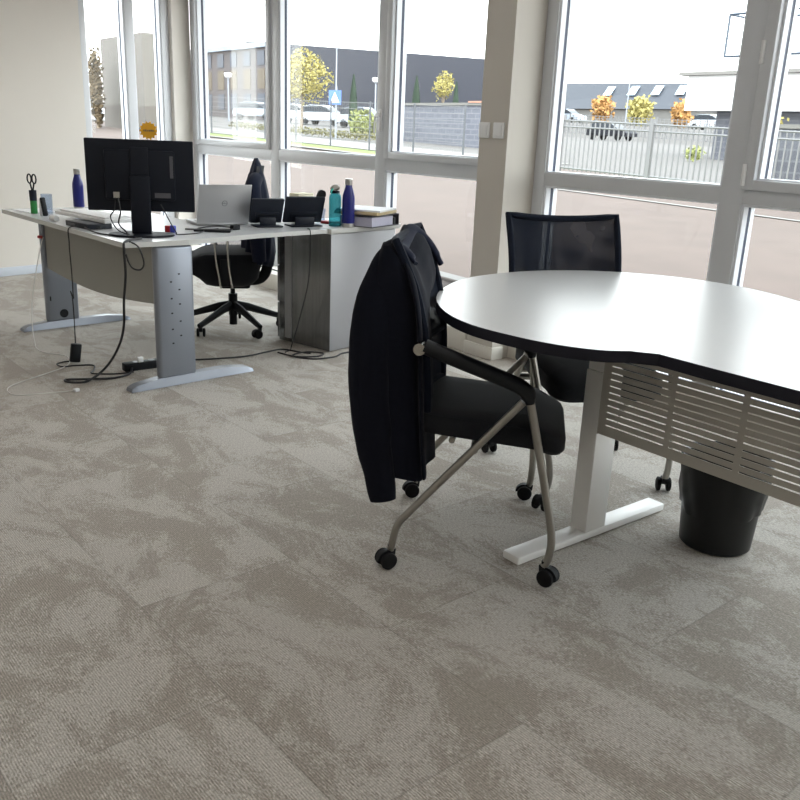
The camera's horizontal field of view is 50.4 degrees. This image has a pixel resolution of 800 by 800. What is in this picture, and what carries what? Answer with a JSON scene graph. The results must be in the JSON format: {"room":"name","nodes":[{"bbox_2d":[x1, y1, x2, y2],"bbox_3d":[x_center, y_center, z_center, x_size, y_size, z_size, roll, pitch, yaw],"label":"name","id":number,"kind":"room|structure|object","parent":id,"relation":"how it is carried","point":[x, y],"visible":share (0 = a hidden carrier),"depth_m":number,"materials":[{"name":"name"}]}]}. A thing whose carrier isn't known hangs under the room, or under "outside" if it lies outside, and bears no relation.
{"room":"open-plan office","nodes":[
{"label":"open-plan office","id":0,"kind":"room"},
{"bbox_2d":[0,0,195,267],"bbox_3d":[-4.531,-2.063,5.725,0.200,2.780,7.545,16,22,36],"label":"wall","id":1,"kind":"structure","parent":0,"point":[43,120],"depth_m":7.33,"materials":[{"name":"beige paint"}]},
{"bbox_2d":[0,264,41,276],"bbox_3d":[-4.843,-0.638,5.662,0.014,0.075,6.265,16,22,36],"label":"baseboard","id":2,"kind":"structure","parent":1,"relation":"attached to","point":[29,269],"depth_m":7.45,"materials":[{"name":"grey paint"}]},
{"bbox_2d":[78,0,175,217],"bbox_3d":[-2.593,-2.689,8.033,0.110,2.490,0.970,16,22,36],"label":"window","id":3,"kind":"structure","parent":1,"relation":"in","point":[124,8],"depth_m":8.01,"materials":[{"name":"grey paint"}]},
{"bbox_2d":[91,116,567,163],"bbox_3d":[-9.543,-12.517,39.098,3.000,1.073,43.500,-11,22,-37],"label":"pavement","id":4,"kind":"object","parent":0,"point":[249,134],"visible":0.2,"depth_m":30.29,"materials":[{"name":"grey concrete"}]},
{"bbox_2d":[210,240,452,287],"bbox_3d":[3.333,0.502,3.591,0.980,0.441,17.000,-11,22,-37],"label":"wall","id":5,"kind":"structure","parent":0,"point":[236,242],"depth_m":9.40,"materials":[{"name":"white paint"}]},
{"bbox_2d":[92,119,685,224],"bbox_3d":[-17.666,-9.019,28.592,25.000,2.074,51.000,-11,22,-37],"label":"road","id":6,"kind":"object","parent":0,"point":[419,198],"visible":0.14,"depth_m":15.74,"materials":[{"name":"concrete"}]},
{"bbox_2d":[88,43,105,127],"bbox_3d":[-12.675,-13.004,35.341,0.609,3.408,1.416,-11,22,-37],"label":"tree","id":7,"kind":"object","parent":6,"relation":"on","point":[95,75],"visible":0.98,"depth_m":35.12,"materials":[{"name":"brown plant"}]},
{"bbox_2d":[100,32,156,129],"bbox_3d":[-10.955,-12.815,36.021,1.600,4.700,4.600,-11,22,-37],"label":"building","id":8,"kind":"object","parent":6,"relation":"on","point":[144,42],"visible":0.29,"depth_m":34.33,"materials":[{"name":"grey paint"}]},
{"bbox_2d":[212,136,374,154],"bbox_3d":[-0.700,-6.876,23.862,0.250,0.968,40.000,-11,22,-37],"label":"kerb","id":9,"kind":"object","parent":6,"relation":"on","point":[212,136],"visible":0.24,"depth_m":26.36,"materials":[{"name":"grey concrete"}]},
{"bbox_2d":[192,95,466,154],"bbox_3d":[-6.198,-10.724,32.282,0.040,2.139,25.840,-11,22,-37],"label":"wire fence","id":10,"kind":"object","parent":6,"relation":"on","point":[210,96],"visible":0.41,"depth_m":27.31,"materials":[{"name":"grey metal"}]},
{"bbox_2d":[0,273,799,799],"bbox_3d":[-1.187,0.714,2.154,7.477,0.120,12.900,-11,22,-37],"label":"floor","id":11,"kind":"structure","parent":0,"point":[197,603],"depth_m":2.45,"materials":[{"name":"carpet"}]},
{"bbox_2d":[7,237,72,395],"bbox_3d":[-2.051,-0.528,4.796,0.310,0.600,1.482,-5,19,-21],"label":"cable","id":12,"kind":"object","parent":11,"relation":"on","point":[43,237],"visible":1,"depth_m":4.75,"materials":[{"name":"grey plastic"}]},
{"bbox_2d":[122,356,156,371],"bbox_3d":[-1.391,-0.221,4.787,0.340,0.075,0.056,-11,22,-37],"label":"power strip","id":13,"kind":"object","parent":11,"relation":"on","point":[140,364],"visible":0.7,"depth_m":4.72,"materials":[{"name":"black plastic"}]},
{"bbox_2d":[2,207,327,392],"bbox_3d":[-1.455,-0.733,5.276,1.334,0.755,1.850,-13,23,-40],"label":"office desk","id":14,"kind":"object","parent":11,"relation":"on","point":[165,281],"visible":0.92,"depth_m":4.61,"materials":[{"name":"grey laminate"}]},
{"bbox_2d":[29,190,37,213],"bbox_3d":[-2.245,-1.214,5.207,0.043,0.140,0.044,-11,22,-37],"label":"pen holder","id":15,"kind":"object","parent":14,"relation":"on","point":[32,193],"visible":1,"depth_m":5.19,"materials":[{"name":"green plastic"}]},
{"bbox_2d":[26,173,36,189],"bbox_3d":[-2.243,-1.269,5.190,0.093,0.222,0.010,13,20,30],"label":"scissors","id":16,"kind":"object","parent":15,"relation":"in","point":[30,175],"visible":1,"depth_m":5.17,"materials":[{"name":"black plastic"}]},
{"bbox_2d":[12,208,54,212],"bbox_3d":[-2.313,-1.198,5.377,0.210,0.004,0.180,16,22,37],"label":"paper sheet","id":17,"kind":"object","parent":14,"relation":"on","point":[21,210],"visible":0.5,"depth_m":5.35,"materials":[{"name":"white paper"}]},
{"bbox_2d":[39,197,47,215],"bbox_3d":[-2.142,-1.161,5.103,0.052,0.109,0.030,15,21,34],"label":"stapler","id":18,"kind":"object","parent":14,"relation":"on","point":[42,203],"visible":1,"depth_m":5.09,"materials":[{"name":"black plastic"}]},
{"bbox_2d":[49,215,58,221],"bbox_3d":[-1.983,-1.041,4.872,0.060,0.032,0.032,17,23,39],"label":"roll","id":19,"kind":"object","parent":14,"relation":"on","point":[51,217],"visible":1,"depth_m":4.86,"materials":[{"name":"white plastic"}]},
{"bbox_2d":[72,169,84,208],"bbox_3d":[-2.085,-1.362,5.502,0.069,0.260,0.069,-11,22,-37],"label":"water bottle","id":20,"kind":"object","parent":14,"relation":"on","point":[77,184],"visible":0.8,"depth_m":5.48,"materials":[{"name":"blue paint"}]},
{"bbox_2d":[66,219,111,229],"bbox_3d":[-1.713,-0.967,4.676,0.260,0.028,0.142,18,23,41],"label":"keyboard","id":21,"kind":"object","parent":14,"relation":"on","point":[91,225],"visible":0.82,"depth_m":4.62,"materials":[{"name":"black plastic"}]},
{"bbox_2d":[55,208,131,223],"bbox_3d":[-1.746,-1.055,4.852,0.600,0.030,0.185,18,23,41],"label":"paper stack","id":22,"kind":"object","parent":14,"relation":"on","point":[99,216],"visible":0.84,"depth_m":4.76,"materials":[{"name":"white paper"}]},
{"bbox_2d":[56,226,133,374],"bbox_3d":[-1.682,-0.543,4.610,0.467,0.769,0.184,11,19,26],"label":"power adapter","id":23,"kind":"object","parent":14,"relation":"hanging from","point":[75,349],"visible":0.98,"depth_m":4.76,"materials":[{"name":"black plastic"}]},
{"bbox_2d":[64,237,141,383],"bbox_3d":[-1.493,-0.446,4.334,0.383,0.772,0.400,-11,22,-37],"label":"cable","id":24,"kind":"object","parent":14,"relation":"hanging from","point":[68,380],"visible":1,"depth_m":4.45,"materials":[{"name":"black plastic"}]},
{"bbox_2d":[84,198,127,235],"bbox_3d":[-1.544,-0.955,4.389,0.386,0.191,0.069,14,21,33],"label":"cable","id":25,"kind":"object","parent":14,"relation":"on","point":[117,198],"visible":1,"depth_m":4.35,"materials":[{"name":"black plastic"}]},
{"bbox_2d":[126,241,144,270],"bbox_3d":[-1.295,-0.703,4.151,0.089,0.144,0.027,-2,18,-14],"label":"cable","id":26,"kind":"object","parent":14,"relation":"hanging from","point":[129,241],"visible":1,"depth_m":4.15,"materials":[{"name":"black plastic"}]},
{"bbox_2d":[83,137,194,237],"bbox_3d":[-1.329,-1.081,4.340,0.536,0.476,0.230,-1,18,-10],"label":"monitor","id":27,"kind":"object","parent":14,"relation":"on","point":[144,175],"visible":0.96,"depth_m":4.36,"materials":[{"name":"black plastic"}]},
{"bbox_2d":[110,198,130,234],"bbox_3d":[-1.372,-0.926,4.319,0.239,0.190,0.033,6,18,11],"label":"cable","id":28,"kind":"object","parent":27,"relation":"hanging from","point":[115,198],"visible":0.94,"depth_m":4.35,"materials":[{"name":"black plastic"}]},
{"bbox_2d":[139,122,156,139],"bbox_3d":[-1.284,-1.335,4.345,0.094,0.171,0.015,-1,18,-10],"label":"sun ornament","id":29,"kind":"object","parent":27,"relation":"attached to","point":[148,130],"visible":0.99,"depth_m":4.33,"materials":[{"name":"orange fabric"}]},
{"bbox_2d":[169,156,172,178],"bbox_3d":[-1.175,-1.194,4.366,0.016,0.110,0.003,-1,18,-10],"label":"vent","id":30,"kind":"object","parent":27,"relation":"attached to","point":[170,157],"depth_m":4.36,"materials":[{"name":"grey plastic"}]},
{"bbox_2d":[2,207,327,247],"bbox_3d":[-1.440,-1.084,5.175,1.323,0.025,1.839,-13,23,-40],"label":"countertop","id":31,"kind":"structure","parent":14,"relation":"on","point":[246,231],"depth_m":4.74,"materials":[{"name":"grey laminate"}]},
{"bbox_2d":[289,192,313,195],"bbox_3d":[-0.623,-1.217,5.368,0.085,0.175,0.135,16,22,36],"label":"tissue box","id":32,"kind":"object","parent":31,"relation":"on","point":[300,193],"visible":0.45,"depth_m":5.31,"materials":[{"name":"beige"}]},
{"bbox_2d":[165,225,175,232],"bbox_3d":[-1.239,-0.925,4.588,0.058,0.038,0.024,6,18,11],"label":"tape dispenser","id":33,"kind":"object","parent":14,"relation":"on","point":[168,228],"visible":0.9,"depth_m":4.58,"materials":[{"name":"red plastic"}]},
{"bbox_2d":[160,204,218,234],"bbox_3d":[-1.101,-0.982,4.580,0.081,0.161,0.434,12,20,28],"label":"cable","id":34,"kind":"object","parent":14,"relation":"on","point":[160,204],"visible":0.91,"depth_m":4.44,"materials":[{"name":"black plastic"}]},
{"bbox_2d":[185,225,232,229],"bbox_3d":[-1.058,-0.965,4.776,0.287,0.015,0.132,-11,22,-37],"label":"cable","id":35,"kind":"object","parent":14,"relation":"on","point":[215,225],"visible":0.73,"depth_m":4.79,"materials":[{"name":"black plastic"}]},
{"bbox_2d":[194,229,230,232],"bbox_3d":[-1.032,-0.931,4.675,0.200,0.014,0.030,1,17,-3],"label":"stand","id":36,"kind":"object","parent":14,"relation":"on","point":[195,230],"visible":1,"depth_m":4.66,"materials":[{"name":"black plastic"}]},
{"bbox_2d":[186,184,251,224],"bbox_3d":[-1.079,-1.168,5.045,0.316,0.235,0.296,-8,20,-29],"label":"laptop","id":37,"kind":"object","parent":14,"relation":"on","point":[217,204],"visible":1,"depth_m":4.95,"materials":[{"name":"silver metal"}]},
{"bbox_2d":[230,224,239,229],"bbox_3d":[-0.935,-0.979,4.819,0.030,0.028,0.055,13,20,30],"label":"hub","id":38,"kind":"object","parent":14,"relation":"on","point":[234,227],"visible":1,"depth_m":4.80,"materials":[{"name":"black plastic"}]},
{"bbox_2d":[249,198,284,227],"bbox_3d":[-0.789,-1.110,5.027,0.200,0.165,0.130,-7,20,-27],"label":"desk phone","id":39,"kind":"object","parent":14,"relation":"on","point":[267,212],"visible":1,"depth_m":5.01,"materials":[{"name":"black plastic"}]},
{"bbox_2d":[285,228,310,352],"bbox_3d":[-0.623,-0.651,5.106,0.107,0.765,0.232,-11,22,-37],"label":"cable","id":40,"kind":"object","parent":14,"relation":"hanging from","point":[307,228],"visible":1,"depth_m":5.10,"materials":[{"name":"black plastic"}]},
{"bbox_2d":[282,189,325,226],"bbox_3d":[-0.581,-1.162,5.135,0.259,0.217,0.144,-7,20,-27],"label":"desk phone","id":41,"kind":"object","parent":14,"relation":"on","point":[304,211],"visible":1,"depth_m":5.11,"materials":[{"name":"black plastic"}]},
{"bbox_2d":[192,165,277,338],"bbox_3d":[-1.123,-0.994,5.607,0.668,1.080,0.643,13,20,29],"label":"office chair","id":42,"kind":"object","parent":11,"relation":"on","point":[227,266],"visible":0.73,"depth_m":5.51,"materials":[{"name":"black fabric"}]},
{"bbox_2d":[241,158,275,266],"bbox_3d":[-0.936,-1.238,5.587,0.238,0.677,0.656,-1,18,-11],"label":"jacket","id":43,"kind":"object","parent":42,"relation":"hanging from","point":[263,250],"visible":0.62,"depth_m":5.38,"materials":[{"name":"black fabric"}]},
{"bbox_2d":[195,349,310,359],"bbox_3d":[-0.922,-0.278,5.141,0.756,0.010,0.145,-5,19,-21],"label":"cable","id":44,"kind":"object","parent":11,"relation":"on","point":[274,349],"visible":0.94,"depth_m":5.10,"materials":[{"name":"black plastic"}]},
{"bbox_2d":[277,351,348,359],"bbox_3d":[-0.400,-0.289,5.235,0.677,0.018,0.210,-4,19,-20],"label":"cable","id":45,"kind":"object","parent":11,"relation":"on","point":[322,353],"visible":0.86,"depth_m":5.15,"materials":[{"name":"black plastic"}]},
{"bbox_2d":[277,217,400,351],"bbox_3d":[-0.412,-0.775,5.536,0.508,0.751,0.652,16,22,36],"label":"base cabinet","id":46,"kind":"object","parent":11,"relation":"on","point":[341,258],"visible":0.7,"depth_m":5.28,"materials":[{"name":"grey metal"}]},
{"bbox_2d":[320,220,339,224],"bbox_3d":[-0.433,-1.112,5.320,0.120,0.018,0.060,13,20,30],"label":"notebook","id":47,"kind":"object","parent":46,"relation":"on","point":[322,221],"visible":0.89,"depth_m":5.29,"materials":[{"name":"red paper"}]},
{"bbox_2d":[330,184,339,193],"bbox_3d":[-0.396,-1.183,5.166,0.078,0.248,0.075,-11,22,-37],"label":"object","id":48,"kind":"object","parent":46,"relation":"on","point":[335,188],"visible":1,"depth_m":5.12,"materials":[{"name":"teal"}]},
{"bbox_2d":[342,178,354,227],"bbox_3d":[-0.312,-1.192,5.141,0.076,0.286,0.076,-11,22,-37],"label":"water bottle","id":49,"kind":"object","parent":46,"relation":"on","point":[348,198],"visible":1,"depth_m":5.12,"materials":[{"name":"blue paint"}]},
{"bbox_2d":[333,212,398,227],"bbox_3d":[-0.214,-1.143,5.358,0.294,0.072,0.322,12,20,28],"label":"ring binder","id":50,"kind":"object","parent":46,"relation":"on","point":[366,221],"visible":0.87,"depth_m":5.23,"materials":[{"name":"grey"}]},
{"bbox_2d":[335,209,395,215],"bbox_3d":[-0.213,-1.186,5.338,0.290,0.020,0.305,9,19,20],"label":"folder","id":51,"kind":"object","parent":50,"relation":"on","point":[336,211],"visible":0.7,"depth_m":5.20,"materials":[{"name":"beige"}]},
{"bbox_2d":[336,205,396,212],"bbox_3d":[-0.208,-1.198,5.328,0.290,0.010,0.300,8,18,17],"label":"paper stack","id":52,"kind":"object","parent":51,"relation":"on","point":[375,209],"visible":0.79,"depth_m":5.28,"materials":[{"name":"white paper"}]},
{"bbox_2d":[375,222,565,587],"bbox_3d":[0.260,-0.023,2.778,0.600,1.026,0.643,5,18,8],"label":"chair","id":53,"kind":"object","parent":11,"relation":"on","point":[503,409],"visible":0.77,"depth_m":2.59,"materials":[{"name":"black fabric"}]},
{"bbox_2d":[348,224,443,502],"bbox_3d":[0.010,-0.144,2.787,0.276,0.825,0.588,5,18,8],"label":"jacket","id":54,"kind":"object","parent":53,"relation":"on","point":[385,375],"visible":0.86,"depth_m":2.55,"materials":[{"name":"fabric"}]},
{"bbox_2d":[481,212,673,499],"bbox_3d":[0.724,-0.203,3.416,0.653,1.026,0.626,-1,18,-12],"label":"chair","id":55,"kind":"object","parent":11,"relation":"on","point":[536,242],"visible":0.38,"depth_m":3.50,"materials":[{"name":"black fabric"}]},
{"bbox_2d":[436,270,799,564],"bbox_3d":[1.125,0.214,2.510,1.428,0.796,2.550,-11,22,-37],"label":"meeting table","id":56,"kind":"object","parent":11,"relation":"on","point":[744,341],"visible":1,"depth_m":2.57,"materials":[{"name":"grey laminate"}]},
{"bbox_2d":[679,448,769,556],"bbox_3d":[1.097,0.347,2.909,0.286,0.306,0.286,-11,22,-37],"label":"waste bin","id":57,"kind":"object","parent":11,"relation":"on","point":[734,539],"visible":0.41,"depth_m":2.84,"materials":[{"name":"black plastic"}]},
{"bbox_2d":[678,441,774,528],"bbox_3d":[1.098,0.326,2.903,0.302,0.291,0.304,-11,22,-37],"label":"bag","id":58,"kind":"object","parent":57,"relation":"in","point":[717,502],"visible":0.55,"depth_m":2.79,"materials":[{"name":"black plastic"}]},
{"bbox_2d":[91,113,723,182],"bbox_3d":[32.078,-28.024,90.465,133.000,6.953,230.000,-11,22,-37],"label":"street","id":59,"kind":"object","parent":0,"point":[470,150],"visible":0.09,"depth_m":36.92,"materials":[{"name":"grey asphalt"}]},
{"bbox_2d":[190,41,265,119],"bbox_3d":[-17.849,-30.315,83.753,1.600,8.050,22.100,-11,22,-37],"label":"office block","id":60,"kind":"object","parent":59,"relation":"on","point":[246,62],"visible":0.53,"depth_m":79.46,"materials":[{"name":"grey stone"}]},
{"bbox_2d":[224,72,231,120],"bbox_3d":[-12.324,-21.712,61.044,0.585,3.390,0.600,-11,22,-37],"label":"street lamp","id":61,"kind":"object","parent":59,"relation":"on","point":[227,75],"visible":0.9,"depth_m":60.72,"materials":[{"name":"silver metal"}]},
{"bbox_2d":[232,101,263,119],"bbox_3d":[-11.929,-24.324,71.595,4.200,1.485,1.700,11,19,25],"label":"car","id":62,"kind":"object","parent":59,"relation":"on","point":[252,109],"visible":0.44,"depth_m":71.10,"materials":[{"name":"silver metal"}]},
{"bbox_2d":[290,104,300,121],"bbox_3d":[-8.382,-23.211,68.868,4.200,1.485,1.700,11,19,25],"label":"car","id":63,"kind":"object","parent":59,"relation":"on","point":[292,108],"visible":0.1,"depth_m":68.09,"materials":[{"name":"white paint"}]},
{"bbox_2d":[265,46,333,130],"bbox_3d":[-4.918,-15.562,42.815,3.143,4.088,3.683,-11,22,-37],"label":"autumn tree","id":64,"kind":"object","parent":59,"relation":"on","point":[309,73],"visible":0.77,"depth_m":42.27,"materials":[{"name":"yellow plant"}]},
{"bbox_2d":[228,120,375,140],"bbox_3d":[-4.581,-11.972,37.676,0.635,0.652,12.556,-11,22,-37],"label":"hedge","id":65,"kind":"object","parent":59,"relation":"on","point":[253,126],"visible":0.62,"depth_m":36.44,"materials":[{"name":"green plant"}]},
{"bbox_2d":[297,104,340,125],"bbox_3d":[-5.771,-21.754,64.952,4.200,1.485,1.700,11,19,25],"label":"car","id":66,"kind":"object","parent":59,"relation":"on","point":[320,108],"visible":0.42,"depth_m":64.41,"materials":[{"name":"white paint"}]},
{"bbox_2d":[329,86,340,139],"bbox_3d":[-2.601,-11.431,33.985,0.539,2.100,0.129,7,18,14],"label":"crossing sign","id":67,"kind":"object","parent":59,"relation":"on","point":[334,95],"visible":0.89,"depth_m":33.78,"materials":[{"name":"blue metal"}]},
{"bbox_2d":[335,39,350,85],"bbox_3d":[-4.522,-24.814,66.706,0.260,6.474,1.876,-11,22,-37],"label":"street lamp","id":68,"kind":"object","parent":59,"relation":"on","point":[343,40],"visible":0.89,"depth_m":66.50,"materials":[{"name":"silver metal"}]},
{"bbox_2d":[348,74,357,127],"bbox_3d":[-2.363,-14.877,42.919,0.492,2.993,0.492,-11,22,-37],"label":"cypress","id":69,"kind":"object","parent":59,"relation":"on","point":[353,97],"visible":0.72,"depth_m":42.69,"materials":[{"name":"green plant"}]},
{"bbox_2d":[337,107,376,127],"bbox_3d":[-2.556,-20.536,61.853,4.200,1.485,1.700,11,19,25],"label":"car","id":70,"kind":"object","parent":59,"relation":"on","point":[344,124],"visible":0.22,"depth_m":61.68,"materials":[{"name":"silver metal"}]},
{"bbox_2d":[347,108,376,138],"bbox_3d":[-1.499,-11.828,36.536,1.387,1.378,1.965,-11,22,-37],"label":"shrub","id":71,"kind":"object","parent":59,"relation":"on","point":[364,120],"visible":0.52,"depth_m":36.27,"materials":[{"name":"green plant"}]},
{"bbox_2d":[246,41,483,111],"bbox_3d":[-5.021,-37.505,101.011,4.000,11.718,47.800,-11,22,-37],"label":"warehouse","id":72,"kind":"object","parent":59,"relation":"on","point":[468,72],"visible":0.29,"depth_m":94.91,"materials":[{"name":"grey metal"}]},
{"bbox_2d":[372,78,377,109],"bbox_3d":[-1.859,-22.238,63.848,0.585,3.731,0.600,-11,22,-37],"label":"street lamp","id":73,"kind":"object","parent":59,"relation":"on","point":[375,80],"visible":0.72,"depth_m":63.38,"materials":[{"name":"silver metal"}]},
{"bbox_2d":[411,76,419,102],"bbox_3d":[0.947,-17.729,51.228,0.641,3.486,0.642,-11,22,-37],"label":"cypress","id":74,"kind":"object","parent":59,"relation":"on","point":[416,94],"visible":0.38,"depth_m":50.88,"materials":[{"name":"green plant"}]},
{"bbox_2d":[403,101,481,147],"bbox_3d":[1.998,-11.196,34.979,0.440,2.060,6.500,-11,22,-37],"label":"wall","id":75,"kind":"structure","parent":59,"relation":"on","point":[473,112],"depth_m":34.91,"materials":[{"name":"grey paint"}]},
{"bbox_2d":[431,70,454,102],"bbox_3d":[2.448,-17.159,49.391,1.394,3.736,1.369,5,17,7],"label":"young tree","id":76,"kind":"object","parent":59,"relation":"on","point":[448,83],"visible":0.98,"depth_m":48.88,"materials":[{"name":"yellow plant"}]},
{"bbox_2d":[453,81,458,102],"bbox_3d":[3.149,-16.566,48.617,0.491,3.172,0.490,-11,22,-37],"label":"cypress","id":77,"kind":"object","parent":59,"relation":"on","point":[455,96],"visible":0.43,"depth_m":48.27,"materials":[{"name":"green plant"}]},
{"bbox_2d":[564,109,586,122],"bbox_3d":[19.214,-32.468,97.104,1.700,1.485,4.200,-11,22,-37],"label":"car","id":78,"kind":"object","parent":59,"relation":"on","point":[567,111],"visible":0.26,"depth_m":96.05,"materials":[{"name":"silver metal"}]},
{"bbox_2d":[590,94,615,120],"bbox_3d":[21.652,-31.022,90.815,2.395,3.165,3.174,-11,22,-37],"label":"shrub","id":79,"kind":"object","parent":59,"relation":"on","point":[603,103],"visible":0.93,"depth_m":90.43,"materials":[{"name":"orange plant"}]},
{"bbox_2d":[586,123,636,140],"bbox_3d":[17.728,-22.586,71.412,1.700,1.485,4.200,-12,22,-38],"label":"car","id":80,"kind":"object","parent":59,"relation":"on","point":[593,124],"visible":0.55,"depth_m":70.83,"materials":[{"name":"black paint"}]},
{"bbox_2d":[625,75,632,125],"bbox_3d":[22.394,-29.396,83.622,0.585,4.758,0.600,-11,22,-37],"label":"street lamp","id":81,"kind":"object","parent":59,"relation":"on","point":[630,77],"visible":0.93,"depth_m":83.41,"materials":[{"name":"silver metal"}]},
{"bbox_2d":[564,113,714,141],"bbox_3d":[20.746,-24.692,76.946,0.080,2.514,26.036,-11,22,-37],"label":"fence","id":82,"kind":"object","parent":59,"relation":"on","point":[580,117],"visible":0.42,"depth_m":74.68,"materials":[{"name":"grey metal"}]},
{"bbox_2d":[565,83,716,129],"bbox_3d":[29.462,-39.990,117.689,9.000,8.000,36.000,-11,22,-37],"label":"far hall","id":83,"kind":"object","parent":59,"relation":"on","point":[579,96],"visible":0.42,"depth_m":112.82,"materials":[{"name":"grey metal"}]},
{"bbox_2d":[625,94,656,126],"bbox_3d":[24.678,-29.682,87.276,2.513,3.276,2.979,-4,19,-21],"label":"shrub","id":84,"kind":"object","parent":59,"relation":"on","point":[638,109],"visible":0.94,"depth_m":86.82,"materials":[{"name":"yellow plant"}]},
{"bbox_2d":[671,98,693,128],"bbox_3d":[26.966,-27.407,81.397,2.247,3.147,2.191,-11,22,-37],"label":"shrub","id":85,"kind":"object","parent":59,"relation":"on","point":[678,112],"visible":0.77,"depth_m":81.06,"materials":[{"name":"orange plant"}]},
{"bbox_2d":[683,145,705,161],"bbox_3d":[10.994,-9.223,31.757,0.684,0.626,0.882,-11,22,-37],"label":"shrub","id":86,"kind":"object","parent":59,"relation":"on","point":[694,147],"visible":0.7,"depth_m":31.68,"materials":[{"name":"green plant"}]},
{"bbox_2d":[688,114,716,129],"bbox_3d":[30.558,-27.258,83.444,1.700,1.485,4.200,-11,22,-37],"label":"car","id":87,"kind":"object","parent":59,"relation":"on","point":[702,117],"visible":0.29,"depth_m":83.24,"materials":[{"name":"white paint"}]},
{"bbox_2d":[679,7,799,159],"bbox_3d":[26.714,-10.117,29.055,14.550,6.293,30.250,-11,22,-37],"label":"building","id":88,"kind":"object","parent":59,"relation":"on","point":[707,91],"visible":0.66,"depth_m":34.74,"materials":[{"name":"white"}]},
{"bbox_2d":[771,124,799,179],"bbox_3d":[12.319,-2.828,11.714,0.350,1.600,15.800,-11,22,-37],"label":"wall","id":89,"kind":"structure","parent":59,"relation":"on","point":[791,127],"depth_m":16.99,"materials":[{"name":"grey paint"}]},
{"bbox_2d":[466,0,574,357],"bbox_3d":[0.728,-1.639,5.067,0.463,2.780,0.234,-11,22,-37],"label":"wall pillar","id":90,"kind":"structure","parent":0,"point":[515,29],"depth_m":4.92,"materials":[{"name":"paint"}]},
{"bbox_2d":[463,340,502,359],"bbox_3d":[0.521,-0.321,5.354,0.098,0.078,0.258,-11,22,-37],"label":"baseboard","id":91,"kind":"structure","parent":90,"relation":"attached to","point":[470,347],"depth_m":5.29,"materials":[{"name":"grey paint"}]},
{"bbox_2d":[478,122,489,137],"bbox_3d":[0.493,-1.585,4.991,0.015,0.088,0.088,-11,22,-37],"label":"light switch","id":92,"kind":"object","parent":90,"relation":"attached to","point":[484,127],"visible":1,"depth_m":4.98,"materials":[{"name":"white plastic"}]},
{"bbox_2d":[493,122,504,138],"bbox_3d":[0.567,-1.554,4.901,0.015,0.088,0.088,-11,22,-37],"label":"light switch","id":93,"kind":"object","parent":90,"relation":"attached to","point":[498,128],"visible":1,"depth_m":4.89,"materials":[{"name":"white plastic"}]},
{"bbox_2d":[395,201,799,300],"bbox_3d":[23.866,6.762,-12.197,12.993,2.098,69.000,-11,22,-37],"label":"pavement","id":94,"kind":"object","parent":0,"point":[663,239],"visible":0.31,"depth_m":10.38,"materials":[{"name":"concrete"}]},
{"bbox_2d":[210,133,375,153],"bbox_3d":[3.071,-5.509,20.401,1.150,0.939,37.500,-11,22,-37],"label":"grass strip","id":95,"kind":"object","parent":94,"relation":"on","point":[211,134],"visible":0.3,"depth_m":27.78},
{"bbox_2d":[559,115,799,183],"bbox_3d":[8.543,-3.910,14.541,0.080,1.697,17.214,-11,22,-37],"label":"fence","id":96,"kind":"object","parent":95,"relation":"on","point":[652,125],"visible":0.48,"depth_m":18.29,"materials":[{"name":"grey metal"}]},
{"bbox_2d":[440,271,464,279],"bbox_3d":[3.781,0.369,3.913,0.150,0.413,17.000,-11,22,-37],"label":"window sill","id":97,"kind":"structure","parent":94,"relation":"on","point":[444,274],"depth_m":7.89,"materials":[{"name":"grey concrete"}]},
{"bbox_2d":[558,189,799,220],"bbox_3d":[4.186,-3.530,14.965,0.120,0.316,13.000,-11,22,-37],"label":"kerb","id":98,"kind":"object","parent":94,"relation":"on","point":[558,189],"visible":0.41,"depth_m":14.51,"materials":[{"name":"grey paint"}]},
{"bbox_3d":[1.700,-1.230,3.890,0.460,2.780,12.750,-11,22,-37],"label":"wall","id":99,"kind":"structure","parent":0,"visible":0},
{"bbox_2d":[191,244,466,350],"bbox_3d":[-0.856,-0.969,7.149,0.245,0.135,4.446,-11,22,-37],"label":"trim","id":100,"kind":"structure","parent":99,"relation":"attached to","point":[455,338],"depth_m":5.54,"materials":[{"name":"grey paint"}]},
{"bbox_2d":[189,0,477,266],"bbox_3d":[-0.688,-2.220,6.838,0.187,2.600,4.470,-11,22,-37],"label":"window","id":101,"kind":"structure","parent":99,"relation":"in","point":[389,159],"depth_m":7.01,"materials":[{"name":"grey paint"}]},
{"bbox_2d":[507,346,799,444],"bbox_3d":[2.124,0.252,3.640,0.105,0.135,4.588,-11,22,-37],"label":"trim","id":102,"kind":"structure","parent":99,"relation":"attached to","point":[511,353],"depth_m":4.19,"materials":[{"name":"grey paint"}]},
{"bbox_2d":[531,0,799,411],"bbox_3d":[2.247,-0.994,3.308,0.143,2.600,4.588,-11,22,-37],"label":"window","id":103,"kind":"structure","parent":99,"relation":"in","point":[746,185],"depth_m":4.11,"materials":[{"name":"grey paint"}]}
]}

